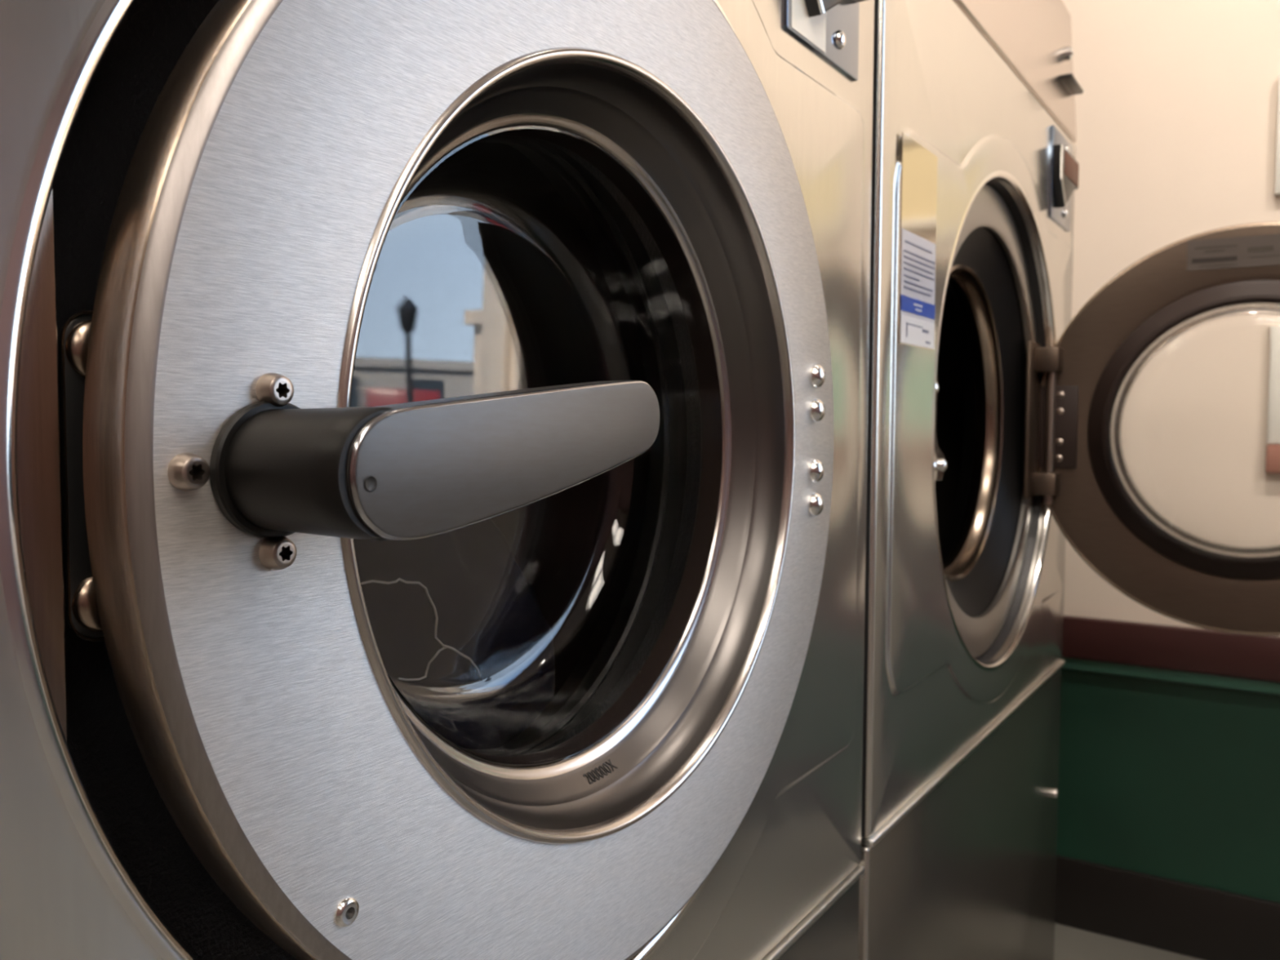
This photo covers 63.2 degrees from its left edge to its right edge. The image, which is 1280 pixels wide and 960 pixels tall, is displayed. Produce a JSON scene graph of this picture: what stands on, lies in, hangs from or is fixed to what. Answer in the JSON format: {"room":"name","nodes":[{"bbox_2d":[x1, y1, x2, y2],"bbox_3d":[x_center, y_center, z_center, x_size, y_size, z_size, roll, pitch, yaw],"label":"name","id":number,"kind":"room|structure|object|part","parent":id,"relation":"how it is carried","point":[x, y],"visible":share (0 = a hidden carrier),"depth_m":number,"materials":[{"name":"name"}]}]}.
{"room":"laundry","nodes":[
{"label":"laundry","id":0,"kind":"room"},
{"bbox_2d":[1053,922,1203,959],"bbox_3d":[0.532,0.996,-0.722,4.850,0.080,5.018,2,4,33],"label":"floor","id":1,"kind":"structure","parent":0,"point":[1071,943],"depth_m":1.82,"materials":[{"name":"grey tile"}]},
{"bbox_2d":[0,0,874,959],"bbox_3d":[-0.342,0.057,0.712,0.892,1.634,0.818,2,4,33],"label":"washing machine","id":2,"kind":"object","parent":1,"relation":"on","point":[433,433],"visible":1,"depth_m":0.40,"materials":[{"name":"silver metal"}]},
{"bbox_3d":[-0.178,-0.004,0.305,0.002,0.181,0.015,2,4,33],"label":"latch plate","id":3,"kind":"part","parent":2,"relation":"part of","materials":[{"name":"metal"}]},
{"bbox_3d":[-0.171,-0.001,0.329,0.003,0.102,0.022,2,4,33],"label":"strike plate","id":4,"kind":"part","parent":2,"relation":"part of","materials":[{"name":"black"}]},
{"bbox_3d":[-0.043,-0.011,0.365,0.018,0.053,0.164,2,4,33],"label":"handle lever","id":5,"kind":"part","parent":2,"relation":"part of","materials":[{"name":"grey metal"}]},
{"bbox_2d":[350,125,722,767],"bbox_3d":[-0.065,-0.016,0.554,0.075,0.326,0.326,2,4,33],"label":"glass bowl","id":6,"kind":"object","parent":2,"relation":"on","point":[563,628],"depth_m":0.60,"materials":[{"name":"clear glass"}]},
{"bbox_3d":[-0.378,0.564,0.762,0.811,0.460,0.818,2,4,33],"label":"panel","id":7,"kind":"part","parent":2,"relation":"part of","materials":[{"name":"metal"}]},
{"bbox_3d":[0.132,-0.365,0.745,0.002,0.121,0.130,2,4,33],"label":"lock plate","id":8,"kind":"part","parent":2,"relation":"part of","materials":[{"name":"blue metal"}]},
{"bbox_2d":[857,0,1279,959],"bbox_3d":[0.286,0.021,1.300,1.310,1.649,0.818,2,4,33],"label":"washing machine","id":9,"kind":"object","parent":1,"relation":"on","point":[1140,430],"visible":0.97,"depth_m":1.28,"materials":[{"name":"silver metal"}]},
{"bbox_3d":[0.250,-0.133,0.937,0.002,0.024,0.095,2,4,33],"label":"diagram panel","id":10,"kind":"part","parent":9,"relation":"part of","materials":[{"name":"white paper"}]},
{"bbox_3d":[0.074,0.520,1.462,0.811,0.475,0.818,2,4,33],"label":"panel","id":11,"kind":"part","parent":9,"relation":"part of","materials":[{"name":"metal"}]},
{"bbox_3d":[0.080,-0.651,1.399,0.812,0.320,0.818,2,4,33],"label":"control panel","id":12,"kind":"part","parent":9,"relation":"part of","materials":[{"name":"metal"}]},
{"bbox_3d":[0.575,-0.073,1.431,0.050,0.113,0.004,2,4,31],"label":"hinge arm","id":13,"kind":"part","parent":9,"relation":"part of","materials":[{"name":"brown metal"}]},
{"bbox_3d":[0.585,-0.416,1.445,0.002,0.121,0.130,2,4,33],"label":"lock plate","id":14,"kind":"part","parent":9,"relation":"part of","materials":[{"name":"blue metal"}]},
{"bbox_3d":[0.607,-0.558,1.469,0.022,0.006,0.087,2,4,33],"label":"latch lever","id":15,"kind":"part","parent":9,"relation":"part of","materials":[{"name":"black"}]},
{"bbox_3d":[0.778,-0.063,1.329,0.522,0.522,0.028,2,4,31],"label":"door","id":16,"kind":"part","parent":9,"relation":"part of","materials":[{"name":"grey metal"}]},
{"bbox_2d":[1108,301,1279,559],"bbox_3d":[0.747,-0.060,1.278,0.326,0.326,0.075,2,4,31],"label":"glass bowl","id":17,"kind":"object","parent":9,"relation":"on","point":[1194,386],"depth_m":1.28,"materials":[{"name":"clear glass"}]},
{"bbox_2d":[1056,0,1279,902],"bbox_3d":[1.828,-0.521,1.246,4.600,2.750,0.120,2,4,33],"label":"wall","id":18,"kind":"structure","parent":0,"point":[1176,109],"depth_m":1.79,"materials":[{"name":"beige paint"}]},
{"bbox_2d":[1054,854,1279,959],"bbox_3d":[1.786,0.792,1.260,4.600,0.125,0.014,2,4,33],"label":"baseboard","id":19,"kind":"structure","parent":18,"relation":"attached to","point":[1203,922],"depth_m":1.81,"materials":[{"name":"black"}]},
{"bbox_2d":[1061,657,1279,694],"bbox_3d":[1.788,0.371,1.238,4.600,0.022,0.012,2,4,33],"label":"trim","id":20,"kind":"structure","parent":18,"relation":"attached to","point":[1169,675],"depth_m":1.79,"materials":[{"name":"green"}]},
{"bbox_2d":[1062,615,1279,682],"bbox_3d":[1.787,0.323,1.233,4.600,0.074,0.018,2,4,33],"label":"trim","id":21,"kind":"structure","parent":18,"relation":"attached to","point":[1206,651],"depth_m":1.78,"materials":[{"name":"red wood"}]},
{"bbox_2d":[1274,73,1279,195],"bbox_3d":[1.204,-0.550,1.567,0.420,0.192,0.016,2,4,33],"label":"framed notice","id":22,"kind":"object","parent":18,"relation":"attached to","point":[1277,184],"visible":1,"depth_m":1.67,"materials":[{"name":"white"}]}
]}

